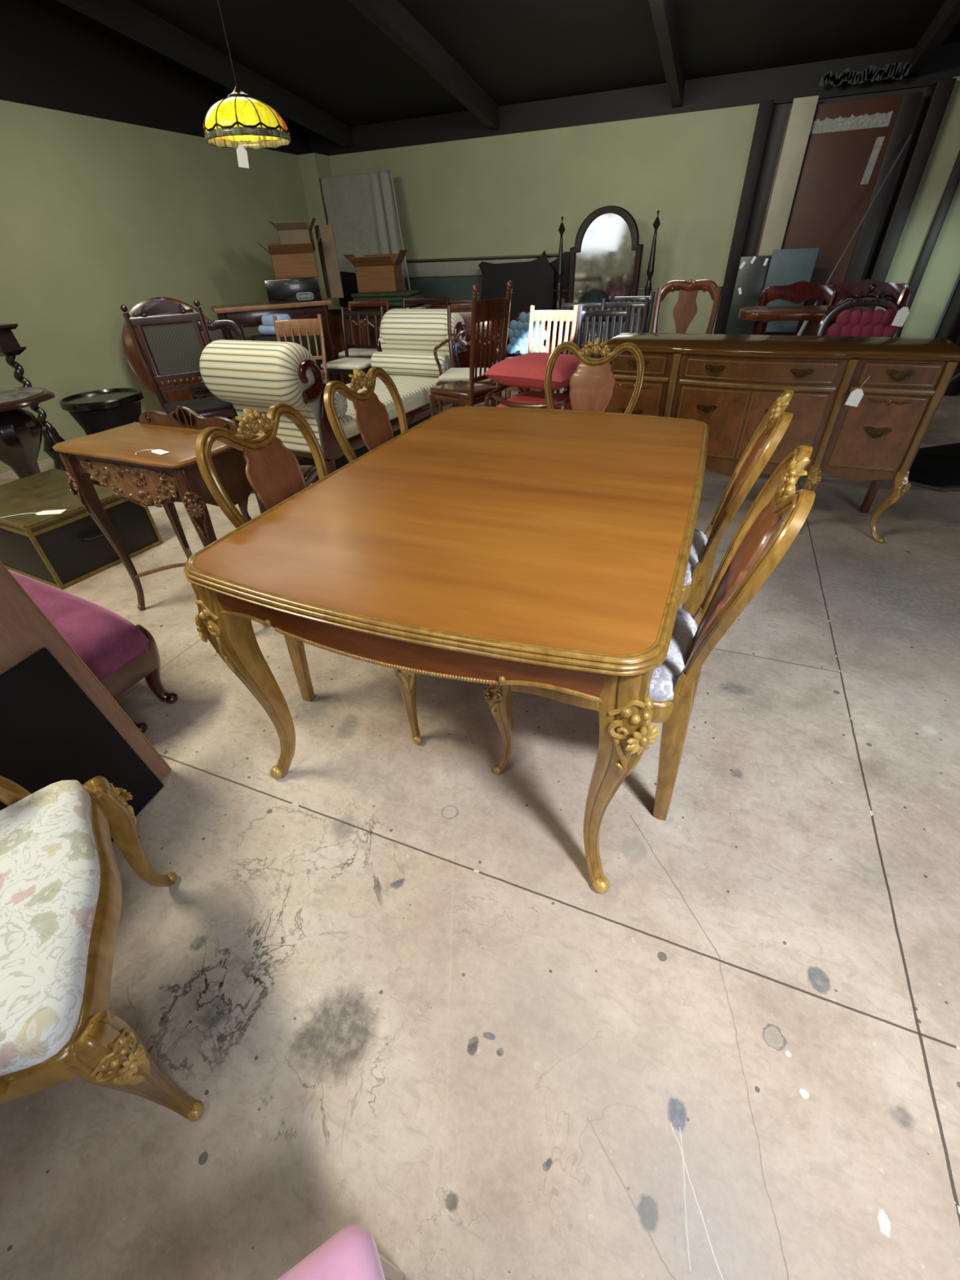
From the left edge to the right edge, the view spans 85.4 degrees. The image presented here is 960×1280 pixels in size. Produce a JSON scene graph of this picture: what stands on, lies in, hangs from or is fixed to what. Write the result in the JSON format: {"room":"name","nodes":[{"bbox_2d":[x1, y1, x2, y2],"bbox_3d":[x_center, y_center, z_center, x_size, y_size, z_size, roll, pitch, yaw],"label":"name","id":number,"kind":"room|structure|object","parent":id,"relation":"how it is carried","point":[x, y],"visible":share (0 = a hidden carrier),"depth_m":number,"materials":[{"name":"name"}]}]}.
{"room":"second-hand shop","nodes":[
{"label":"second-hand shop","id":0,"kind":"room"},
{"bbox_2d":[0,0,324,473],"bbox_3d":[-4.278,-2.565,2.515,0.150,4.000,11.400,12,39,19],"label":"wall","id":1,"kind":"structure","parent":0,"point":[98,216],"depth_m":4.54,"materials":[{"name":"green paint"}]},
{"bbox_2d":[297,152,341,306],"bbox_3d":[-1.990,-4.995,7.034,0.240,2.300,0.300,12,39,19],"label":"wall","id":2,"kind":"structure","parent":0,"point":[313,166],"depth_m":6.44,"materials":[{"name":"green paint"}]},
{"bbox_2d":[0,387,959,1279],"bbox_3d":[-0.036,-0.233,2.565,9.000,0.100,12.000,12,39,19],"label":"floor","id":3,"kind":"structure","parent":0,"point":[397,996],"depth_m":1.18,"materials":[{"name":"concrete"}]},
{"bbox_2d":[0,386,54,479],"bbox_3d":[-2.972,-1.188,3.350,0.657,0.702,0.657,-2,37,1],"label":"pedestal table","id":4,"kind":"object","parent":3,"relation":"on","point":[20,431],"visible":0.68,"depth_m":3.21,"materials":[{"name":"red wood"}]},
{"bbox_2d":[0,323,66,471],"bbox_3d":[-3.217,-1.690,3.769,0.340,1.020,0.340,12,39,19],"label":"stand","id":5,"kind":"object","parent":3,"relation":"on","point":[10,347],"visible":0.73,"depth_m":3.64,"materials":[{"name":"brown wood"}]},
{"bbox_2d":[0,468,163,590],"bbox_3d":[-2.325,-0.644,2.882,0.834,0.345,0.577,16,41,23],"label":"trunk","id":6,"kind":"object","parent":3,"relation":"on","point":[66,548],"visible":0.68,"depth_m":2.69,"materials":[{"name":"black wood"}]},
{"bbox_2d":[0,509,66,518],"bbox_3d":[-2.205,-0.616,2.543,0.325,0.003,0.062,-7,37,-5],"label":"price tag","id":7,"kind":"object","parent":6,"relation":"on","point":[57,511],"visible":1,"depth_m":2.55,"materials":[{"name":"white paper"}]},
{"bbox_2d":[0,648,164,841],"bbox_3d":[-1.138,0.417,1.238,0.126,0.524,0.620,8,38,14],"label":"board","id":8,"kind":"object","parent":3,"relation":"on","point":[51,731],"visible":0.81,"depth_m":1.34,"materials":[{"name":"black wood"}]},
{"bbox_2d":[0,560,172,781],"bbox_3d":[-1.185,0.243,1.207,0.209,0.845,0.608,8,38,14],"label":"picture frame","id":9,"kind":"object","parent":3,"relation":"on","point":[25,629],"visible":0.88,"depth_m":1.35,"materials":[{"name":"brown wood"}]},
{"bbox_2d":[8,570,178,733],"bbox_3d":[-1.759,-0.090,1.849,1.319,0.655,0.362,12,39,19],"label":"upholstered bench","id":10,"kind":"object","parent":3,"relation":"on","point":[120,653],"visible":0.42,"depth_m":1.67,"materials":[{"name":"purple fabric"}]},
{"bbox_2d":[58,387,143,435],"bbox_3d":[-2.979,-1.729,4.244,0.570,0.495,0.570,12,39,19],"label":"planter","id":11,"kind":"object","parent":3,"relation":"on","point":[95,411],"visible":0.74,"depth_m":4.04,"materials":[{"name":"black paint"}]},
{"bbox_2d":[58,387,143,412],"bbox_3d":[-2.987,-1.903,4.114,0.570,0.060,0.570,12,39,19],"label":"tray","id":12,"kind":"object","parent":11,"relation":"on","point":[108,400],"depth_m":4.04,"materials":[{"name":"black paint"}]},
{"bbox_2d":[0,775,204,1122],"bbox_3d":[-0.927,0.476,0.789,0.615,0.962,0.613,-21,41,-23],"label":"dining chair","id":13,"kind":"object","parent":3,"relation":"on","point":[60,883],"visible":1,"depth_m":0.84,"materials":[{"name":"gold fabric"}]},
{"bbox_2d":[52,405,266,609],"bbox_3d":[-1.251,-0.508,2.215,0.735,0.846,0.418,13,40,20],"label":"desk","id":14,"kind":"object","parent":3,"relation":"on","point":[108,458],"visible":0.73,"depth_m":1.99,"materials":[{"name":"brown wood"}]},
{"bbox_2d":[135,448,169,454],"bbox_3d":[-1.173,-0.676,1.870,0.128,0.003,0.064,2,37,6],"label":"price tag","id":15,"kind":"object","parent":14,"relation":"on","point":[159,451],"visible":1,"depth_m":1.87,"materials":[{"name":"white paper"}]},
{"bbox_2d":[121,297,215,402],"bbox_3d":[-2.802,-2.645,4.975,0.920,1.058,0.460,-31,45,-33],"label":"chair","id":16,"kind":"object","parent":3,"relation":"on","point":[131,353],"visible":0.2,"depth_m":4.85,"materials":[{"name":"orange wood"}]},
{"bbox_2d":[120,297,237,420],"bbox_3d":[-2.111,-1.836,3.813,0.512,1.120,0.576,-21,41,-23],"label":"chair","id":17,"kind":"object","parent":3,"relation":"on","point":[171,335],"visible":0.7,"depth_m":3.79,"materials":[{"name":"red wood"}]},
{"bbox_2d":[190,319,246,417],"bbox_3d":[-2.257,-2.275,4.592,0.522,0.902,0.531,-13,38,-13],"label":"chair","id":18,"kind":"object","parent":3,"relation":"on","point":[215,327],"visible":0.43,"depth_m":4.55,"materials":[{"name":"brown wood"}]},
{"bbox_2d":[210,298,340,382],"bbox_3d":[-2.154,-3.127,5.687,1.150,0.940,0.480,-18,39,-20],"label":"side table","id":19,"kind":"object","parent":3,"relation":"on","point":[247,315],"visible":0.61,"depth_m":5.32,"materials":[{"name":"brown wood"}]},
{"bbox_2d":[263,277,321,304],"bbox_3d":[-1.938,-3.620,5.380,0.520,0.200,0.310,-14,38,-14],"label":"appliance box","id":20,"kind":"object","parent":19,"relation":"on","point":[303,289],"visible":0.97,"depth_m":5.27,"materials":[{"name":"cardboard"}]},
{"bbox_2d":[255,236,319,279],"bbox_3d":[-1.902,-3.868,5.269,0.613,0.323,0.476,-11,38,-11],"label":"cardboard box","id":21,"kind":"object","parent":20,"relation":"on","point":[289,260],"visible":0.97,"depth_m":5.17,"materials":[{"name":"brown cardboard"}]},
{"bbox_2d":[267,217,315,250],"bbox_3d":[-1.862,-4.074,5.232,0.439,0.258,0.350,-5,37,-4],"label":"cardboard box","id":22,"kind":"object","parent":21,"relation":"on","point":[298,232],"visible":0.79,"depth_m":5.14,"materials":[{"name":"brown cardboard"}]},
{"bbox_2d":[314,224,343,298],"bbox_3d":[-1.595,-3.997,5.508,0.140,0.620,0.200,-18,39,-20],"label":"cardboard box","id":23,"kind":"object","parent":19,"relation":"on","point":[326,244],"visible":1,"depth_m":5.44,"materials":[{"name":"brown cardboard"}]},
{"bbox_2d":[250,334,311,354],"bbox_3d":[-1.925,-2.655,5.226,0.500,0.720,0.280,-18,39,-20],"label":"chair","id":24,"kind":"object","parent":3,"relation":"on","point":[260,337],"visible":0.2,"depth_m":4.95,"materials":[{"name":"black wood"}]},
{"bbox_2d":[257,313,290,335],"bbox_3d":[-1.960,-3.014,4.966,0.300,0.165,0.200,12,39,19],"label":"cloth bundle","id":25,"kind":"object","parent":24,"relation":"on","point":[268,328],"visible":0.51,"depth_m":4.90,"materials":[{"name":"blue fabric"}]},
{"bbox_2d":[272,314,328,383],"bbox_3d":[-1.613,-2.364,4.669,0.442,0.905,0.532,0,37,3],"label":"oak chair","id":26,"kind":"object","parent":3,"relation":"on","point":[308,326],"visible":0.33,"depth_m":4.65,"materials":[{"name":"brown wood"}]},
{"bbox_2d":[195,403,422,743],"bbox_3d":[-0.391,-0.227,1.694,0.615,0.962,0.528,12,39,19],"label":"dining chair","id":27,"kind":"object","parent":3,"relation":"on","point":[273,470],"visible":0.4,"depth_m":1.57,"materials":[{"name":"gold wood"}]},
{"bbox_2d":[199,308,466,474],"bbox_3d":[-0.986,-2.116,4.308,0.865,0.890,2.430,15,40,22],"label":"chaise","id":28,"kind":"object","parent":3,"relation":"on","point":[251,375],"visible":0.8,"depth_m":3.56,"materials":[{"name":"beige fabric"}]},
{"bbox_2d":[334,391,347,417],"bbox_3d":[-1.317,-1.730,3.756,0.790,0.184,0.184,15,40,22],"label":"bolster cushion","id":29,"kind":"object","parent":28,"relation":"on","point":[340,402],"visible":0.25,"depth_m":3.61,"materials":[{"name":"beige fabric"}]},
{"bbox_2d":[370,351,450,377],"bbox_3d":[-0.649,-2.555,4.815,0.790,0.184,0.184,15,40,22],"label":"bolster cushion","id":30,"kind":"object","parent":28,"relation":"on","point":[393,362],"visible":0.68,"depth_m":4.74,"materials":[{"name":"beige fabric"}]},
{"bbox_2d":[276,1223,405,1279],"bbox_3d":[-0.178,0.936,0.551,0.300,0.455,0.300,-21,40,-22],"label":"seat","id":31,"kind":"object","parent":3,"relation":"on","point":[352,1253],"visible":1,"depth_m":0.55,"materials":[{"name":"fabric"}]},
{"bbox_2d":[320,306,383,382],"bbox_3d":[-1.233,-2.738,5.144,0.502,0.905,0.532,13,40,20],"label":"slat chair","id":32,"kind":"object","parent":3,"relation":"on","point":[346,365],"visible":0.58,"depth_m":5.10,"materials":[{"name":"brown wood"}]},
{"bbox_2d":[337,299,389,384],"bbox_3d":[-1.255,-3.187,5.741,0.482,0.910,0.542,6,38,11],"label":"chair","id":33,"kind":"object","parent":3,"relation":"on","point":[353,353],"visible":0.31,"depth_m":5.67,"materials":[{"name":"orange wood"}]},
{"bbox_2d":[320,169,410,304],"bbox_3d":[-1.336,-4.667,6.725,1.261,2.054,0.232,19,42,26],"label":"folding screen","id":34,"kind":"object","parent":3,"relation":"on","point":[361,209],"visible":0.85,"depth_m":6.37,"materials":[{"name":"grey fabric"}]},
{"bbox_2d":[324,366,408,462],"bbox_3d":[-0.188,-0.582,2.155,0.615,0.962,0.528,13,39,19],"label":"dining chair","id":35,"kind":"object","parent":3,"relation":"on","point":[371,418],"visible":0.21,"depth_m":2.02,"materials":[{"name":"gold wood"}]},
{"bbox_2d":[322,303,432,384],"bbox_3d":[-1.150,-3.505,6.221,1.360,0.830,0.569,8,38,13],"label":"chair","id":36,"kind":"object","parent":3,"relation":"on","point":[335,311],"visible":0.14,"depth_m":5.96,"materials":[{"name":"red wood"}]},
{"bbox_2d":[351,289,424,307],"bbox_3d":[-1.043,-3.875,5.904,0.760,0.130,0.400,8,38,13],"label":"folded blanket","id":37,"kind":"object","parent":36,"relation":"on","point":[394,298],"visible":0.58,"depth_m":5.75,"materials":[{"name":"green fabric"}]},
{"bbox_2d":[342,249,407,293],"bbox_3d":[-1.142,-4.116,5.809,0.642,0.369,0.507,3,37,7],"label":"cardboard box","id":38,"kind":"object","parent":37,"relation":"on","point":[379,273],"visible":1,"depth_m":5.71,"materials":[{"name":"brown cardboard"}]},
{"bbox_2d":[402,297,448,308],"bbox_3d":[-0.637,-3.064,5.522,0.593,0.930,0.542,11,39,17],"label":"armchair","id":39,"kind":"object","parent":3,"relation":"on","point":[411,300],"visible":0.03,"depth_m":5.45,"materials":[{"name":"red wood"}]},
{"bbox_2d":[183,406,709,893],"bbox_3d":[0.096,-0.192,1.786,1.110,0.757,1.621,12,39,19],"label":"dining table","id":40,"kind":"object","parent":3,"relation":"on","point":[547,548],"visible":1,"depth_m":1.19,"materials":[{"name":"brown wood"}]},
{"bbox_2d":[426,297,509,391],"bbox_3d":[-0.139,-3.253,5.777,0.840,0.885,0.477,10,39,16],"label":"chest","id":41,"kind":"object","parent":3,"relation":"on","point":[464,356],"visible":0.19,"depth_m":5.49,"materials":[{"name":"brown wood"}]},
{"bbox_2d":[433,304,504,413],"bbox_3d":[-0.073,-2.301,4.461,0.553,0.940,0.542,6,38,11],"label":"armchair","id":42,"kind":"object","parent":3,"relation":"on","point":[462,374],"visible":0.56,"depth_m":4.41,"materials":[{"name":"brown wood"}]},
{"bbox_2d":[428,280,512,417],"bbox_3d":[-0.081,-1.960,3.845,0.543,1.134,0.382,27,46,33],"label":"chair","id":43,"kind":"object","parent":3,"relation":"on","point":[470,393],"visible":0.8,"depth_m":3.63,"materials":[{"name":"brown wood"}]},
{"bbox_2d":[478,250,555,357],"bbox_3d":[0.445,-4.024,6.449,0.950,1.270,0.040,12,39,19],"label":"headboard","id":44,"kind":"object","parent":3,"relation":"on","point":[533,282],"visible":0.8,"depth_m":6.23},
{"bbox_2d":[492,310,551,406],"bbox_3d":[0.336,-2.608,4.928,0.516,0.839,0.460,23,44,30],"label":"tufted chair","id":45,"kind":"object","parent":3,"relation":"on","point":[517,331],"visible":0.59,"depth_m":4.92,"materials":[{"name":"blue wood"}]},
{"bbox_2d":[484,384,569,409],"bbox_3d":[0.442,-1.500,3.680,0.592,0.560,0.621,19,42,26],"label":"chair","id":46,"kind":"object","parent":3,"relation":"on","point":[492,393],"visible":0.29,"depth_m":3.40,"materials":[{"name":"brown wood"}]},
{"bbox_2d":[482,352,580,390],"bbox_3d":[0.409,-1.779,3.432,0.588,0.173,0.526,22,43,29],"label":"seat cushion","id":47,"kind":"object","parent":46,"relation":"on","point":[527,370],"visible":0.77,"depth_m":3.28,"materials":[{"name":"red fabric"}]},
{"bbox_2d":[496,391,572,409],"bbox_3d":[0.413,-1.602,3.553,0.525,0.124,0.484,16,41,23],"label":"seat cushion","id":48,"kind":"object","parent":46,"relation":"on","point":[528,397],"visible":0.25,"depth_m":3.48,"materials":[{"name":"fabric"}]},
{"bbox_2d":[506,305,577,399],"bbox_3d":[0.490,-2.124,4.195,0.402,0.935,0.532,15,40,22],"label":"chair","id":49,"kind":"object","parent":3,"relation":"on","point":[567,316],"visible":0.34,"depth_m":4.15,"materials":[{"name":"white wood"}]},
{"bbox_2d":[549,251,569,354],"bbox_3d":[1.300,-3.886,6.228,1.050,1.250,0.040,12,39,19],"label":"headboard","id":50,"kind":"object","parent":3,"relation":"on","point":[566,255],"visible":0.15,"depth_m":6.09,"materials":[{"name":"black wood"}]},
{"bbox_2d":[555,297,605,392],"bbox_3d":[0.806,-2.458,4.621,0.402,0.935,0.532,15,40,22],"label":"chair","id":51,"kind":"object","parent":3,"relation":"on","point":[564,306],"visible":0.15,"depth_m":4.58,"materials":[{"name":"grey wood"}]},
{"bbox_2d":[544,337,644,413],"bbox_3d":[0.449,-0.837,2.456,0.528,0.962,0.615,12,39,19],"label":"dining chair","id":52,"kind":"object","parent":3,"relation":"on","point":[592,384],"visible":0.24,"depth_m":2.44,"materials":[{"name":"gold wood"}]},
{"bbox_2d":[562,305,631,393],"bbox_3d":[0.887,-2.014,4.023,0.402,0.935,0.532,9,38,16],"label":"chair","id":53,"kind":"object","parent":3,"relation":"on","point":[586,316],"visible":0.25,"depth_m":3.98,"materials":[{"name":"grey wood"}]},
{"bbox_2d":[552,205,660,358],"bbox_3d":[1.353,-3.786,5.788,1.120,1.616,0.535,12,39,19],"label":"mirror","id":54,"kind":"object","parent":3,"relation":"on","point":[606,257],"visible":0.46,"depth_m":5.56,"materials":[{"name":"brown wood"}]},
{"bbox_2d":[598,297,648,358],"bbox_3d":[1.163,-2.382,4.498,0.402,0.935,0.532,11,39,17],"label":"chair","id":55,"kind":"object","parent":3,"relation":"on","point":[637,307],"visible":0.15,"depth_m":4.44,"materials":[{"name":"grey wood"}]},
{"bbox_2d":[607,291,655,340],"bbox_3d":[1.374,-2.751,4.977,0.402,0.935,0.532,11,39,17],"label":"chair","id":56,"kind":"object","parent":3,"relation":"on","point":[614,299],"visible":0.12,"depth_m":4.93,"materials":[{"name":"grey wood"}]},
{"bbox_2d":[483,444,815,820],"bbox_3d":[0.383,-0.034,1.389,0.615,0.962,0.528,15,40,22],"label":"dining chair","id":57,"kind":"object","parent":3,"relation":"on","point":[673,685],"visible":0.6,"depth_m":1.23,"materials":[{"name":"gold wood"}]},
{"bbox_2d":[651,279,722,333],"bbox_3d":[1.605,-2.342,4.319,0.512,1.052,0.538,15,40,22],"label":"chair","id":58,"kind":"object","parent":3,"relation":"on","point":[685,309],"visible":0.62,"depth_m":4.25,"materials":[{"name":"orange wood"}]},
{"bbox_2d":[679,389,794,616],"bbox_3d":[0.592,-0.351,1.800,0.615,0.962,0.528,15,40,22],"label":"dining chair","id":59,"kind":"object","parent":3,"relation":"on","point":[775,424],"visible":0.28,"depth_m":1.57,"materials":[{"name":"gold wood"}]},
{"bbox_2d":[724,255,772,334],"bbox_3d":[2.849,-3.428,5.605,0.340,1.153,0.155,12,39,19],"label":"panel","id":60,"kind":"object","parent":3,"relation":"on","point":[753,271],"visible":0.59,"depth_m":5.39,"materials":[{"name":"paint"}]},
{"bbox_2d":[599,332,959,542],"bbox_3d":[1.459,-1.155,2.890,1.617,0.875,0.537,15,40,22],"label":"sideboard","id":61,"kind":"object","parent":3,"relation":"on","point":[726,383],"visible":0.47,"depth_m":2.54,"materials":[{"name":"brown wood"}]},
{"bbox_2d":[844,377,869,407],"bbox_3d":[1.716,-1.131,2.366,0.062,0.126,0.022,12,39,19],"label":"price tag","id":62,"kind":"object","parent":61,"relation":"hanging from","point":[855,396],"visible":1,"depth_m":2.37,"materials":[{"name":"white paper"}]},
{"bbox_2d":[764,247,819,332],"bbox_3d":[3.078,-3.514,5.248,0.400,0.700,0.030,12,39,19],"label":"board","id":63,"kind":"object","parent":3,"relation":"on","point":[787,266],"visible":0.69,"depth_m":5.14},
{"bbox_2d":[758,280,839,322],"bbox_3d":[2.881,-2.770,4.882,0.663,0.966,0.582,13,40,20],"label":"chair","id":64,"kind":"object","parent":3,"relation":"on","point":[797,292],"visible":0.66,"depth_m":4.81,"materials":[{"name":"red wood"}]},
{"bbox_2d":[796,134,912,335],"bbox_3d":[3.331,-3.547,4.738,1.113,1.586,0.046,-26,43,-28],"label":"pole","id":65,"kind":"object","parent":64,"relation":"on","point":[803,326],"visible":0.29,"depth_m":4.68,"materials":[{"name":"metal"}]},
{"bbox_2d":[737,305,871,334],"bbox_3d":[2.403,-2.101,4.102,0.860,0.865,0.500,11,39,17],"label":"table","id":66,"kind":"object","parent":3,"relation":"on","point":[760,314],"visible":0.41,"depth_m":3.78,"materials":[{"name":"brown wood"}]},
{"bbox_2d":[814,283,906,337],"bbox_3d":[2.417,-1.654,3.355,0.501,1.047,0.528,6,38,11],"label":"chair","id":67,"kind":"object","parent":3,"relation":"on","point":[868,322],"visible":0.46,"depth_m":3.31,"materials":[{"name":"red wood"}]},
{"bbox_2d":[891,294,910,326],"bbox_3d":[2.587,-2.015,3.176,0.067,0.168,0.042,21,43,28],"label":"price tag","id":68,"kind":"object","parent":67,"relation":"hanging from","point":[901,315],"visible":1,"depth_m":3.18,"materials":[{"name":"white paper"}]},
{"bbox_2d":[822,278,910,335],"bbox_3d":[3.456,-2.745,4.813,0.663,0.966,0.582,13,40,20],"label":"chair","id":69,"kind":"object","parent":3,"relation":"on","point":[900,291],"visible":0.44,"depth_m":4.71,"materials":[{"name":"red wood"}]},
{"bbox_2d":[907,373,959,491],"bbox_3d":[3.079,-1.346,3.349,1.229,0.506,0.869,-6,37,-4],"label":"chair","id":70,"kind":"object","parent":3,"relation":"on","point":[936,465],"visible":0.51,"depth_m":3.41,"materials":[{"name":"metal"}]},
{"bbox_2d":[43,0,959,133],"bbox_3d":[-0.157,-2.872,0.586,9.000,1.592,12.000,12,39,19],"label":"ceiling","id":71,"kind":"structure","parent":0,"point":[327,54],"depth_m":4.34,"materials":[{"name":"black paint"}]},
{"bbox_2d":[203,0,290,149],"bbox_3d":[-1.117,-2.903,2.053,0.388,1.372,0.388,12,39,19],"label":"hanging lamp","id":72,"kind":"object","parent":71,"relation":"hanging from","point":[258,125],"visible":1,"depth_m":2.32,"materials":[{"name":"yellow glass"}]},
{"bbox_2d":[236,136,248,168],"bbox_3d":[-1.077,-2.202,2.344,0.050,0.114,0.012,-13,38,-14],"label":"price tag","id":73,"kind":"object","parent":72,"relation":"hanging from","point":[242,153],"visible":1,"depth_m":2.35,"materials":[{"name":"white paper"}]},
{"bbox_2d":[328,103,759,333],"bbox_3d":[0.277,-4.658,6.446,5.250,2.300,0.150,12,39,19],"label":"wall","id":74,"kind":"structure","parent":0,"point":[508,194],"depth_m":5.73,"materials":[{"name":"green paint"}]},
{"bbox_2d":[57,0,352,147],"bbox_3d":[-3.741,-3.368,1.621,0.090,1.616,11.400,12,39,19],"label":"ceiling beam","id":75,"kind":"structure","parent":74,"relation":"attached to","point":[126,17],"depth_m":4.46,"materials":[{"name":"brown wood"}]},
{"bbox_2d":[347,0,498,129],"bbox_3d":[-1.999,-2.997,1.020,0.090,1.616,11.400,12,39,19],"label":"ceiling beam","id":76,"kind":"structure","parent":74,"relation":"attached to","point":[391,17],"depth_m":4.32,"materials":[{"name":"brown wood"}]},
{"bbox_2d":[408,275,482,300],"bbox_3d":[0.054,-4.146,6.819,2.100,1.050,0.050,12,39,19],"label":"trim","id":77,"kind":"structure","parent":74,"relation":"attached to","point":[452,287],"depth_m":6.71,"materials":[{"name":"green paint"}]},
{"bbox_2d":[406,257,558,277],"bbox_3d":[0.028,-4.620,6.452,2.100,0.150,0.070,12,39,19],"label":"trim","id":78,"kind":"structure","parent":74,"relation":"attached to","point":[468,268],"depth_m":6.56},
{"bbox_2d":[405,253,563,262],"bbox_3d":[-0.002,-4.699,6.393,2.150,0.020,0.090,12,39,19],"label":"trim","id":79,"kind":"structure","parent":74,"relation":"attached to","point":[547,255],"depth_m":6.35,"materials":[{"name":"paint"}]},
{"bbox_2d":[307,41,959,155],"bbox_3d":[1.922,-5.336,5.089,9.000,0.310,0.120,12,39,19],"label":"ceiling beam","id":80,"kind":"structure","parent":74,"relation":"attached to","point":[784,84],"depth_m":5.13,"materials":[{"name":"black wood"}]},
{"bbox_2d":[648,0,685,106],"bbox_3d":[-0.238,-2.622,0.412,0.090,1.616,11.400,12,39,19],"label":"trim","id":81,"kind":"structure","parent":74,"relation":"attached to","point":[663,11],"depth_m":4.11,"materials":[{"name":"brown wood"}]},
{"bbox_2d":[713,99,774,333],"bbox_3d":[2.705,-4.070,5.512,0.120,2.300,0.170,12,39,19],"label":"trim","id":82,"kind":"structure","parent":74,"relation":"attached to","point":[765,109],"depth_m":5.23,"materials":[{"name":"black wood"}]},
{"bbox_2d":[741,85,933,280],"bbox_3d":[3.390,-4.045,5.353,1.460,2.400,0.060,12,39,19],"label":"door frame","id":83,"kind":"structure","parent":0,"point":[780,112],"depth_m":5.02,"materials":[{"name":"brown paint"}]},
{"bbox_2d":[755,91,923,335],"bbox_3d":[3.352,-3.892,5.276,1.020,2.230,0.055,12,39,19],"label":"door","id":84,"kind":"structure","parent":83,"relation":"in","point":[852,146],"depth_m":4.90,"materials":[{"name":"brown paint"}]},
{"bbox_2d":[758,95,818,255],"bbox_3d":[2.951,-4.332,5.062,0.200,1.340,0.030,12,39,19],"label":"plank","id":85,"kind":"object","parent":84,"relation":"attached to","point":[803,108],"visible":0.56,"depth_m":4.96,"materials":[{"name":"beige wood"}]},
{"bbox_2d":[817,62,911,87],"bbox_3d":[3.293,-4.844,4.457,0.672,0.115,0.008,12,39,19],"label":"sign","id":86,"kind":"object","parent":83,"relation":"attached to","point":[894,70],"visible":1,"depth_m":4.45,"materials":[{"name":"black metal"}]},
{"bbox_2d":[905,0,959,78],"bbox_3d":[1.541,-2.243,-0.203,0.090,1.616,11.400,12,39,19],"label":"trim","id":87,"kind":"structure","parent":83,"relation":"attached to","point":[948,15],"depth_m":3.93,"materials":[{"name":"brown wood"}]},
{"bbox_2d":[875,76,959,337],"bbox_3d":[4.349,-3.799,5.034,0.620,2.320,0.150,12,39,19],"label":"wall","id":88,"kind":"structure","parent":0,"point":[942,271],"depth_m":4.95,"materials":[{"name":"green paint"}]},
{"bbox_2d":[862,77,956,311],"bbox_3d":[3.974,-3.806,5.083,0.130,2.300,0.150,12,39,19],"label":"trim","id":89,"kind":"structure","parent":88,"relation":"attached to","point":[941,91],"depth_m":4.71,"materials":[{"name":"brown paint"}]},
{"bbox_2d":[900,150,959,326],"bbox_3d":[4.282,-3.737,4.972,0.080,2.300,0.060,12,39,19],"label":"trim","id":90,"kind":"structure","parent":88,"relation":"attached to","point":[953,180],"depth_m":4.87,"materials":[{"name":"brown paint"}]},
{"bbox_2d":[934,279,959,344],"bbox_3d":[5.312,-3.440,4.513,1.600,2.300,0.300,12,39,19],"label":"wall","id":91,"kind":"structure","parent":0,"point":[949,327],"depth_m":5.04,"materials":[{"name":"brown paint"}]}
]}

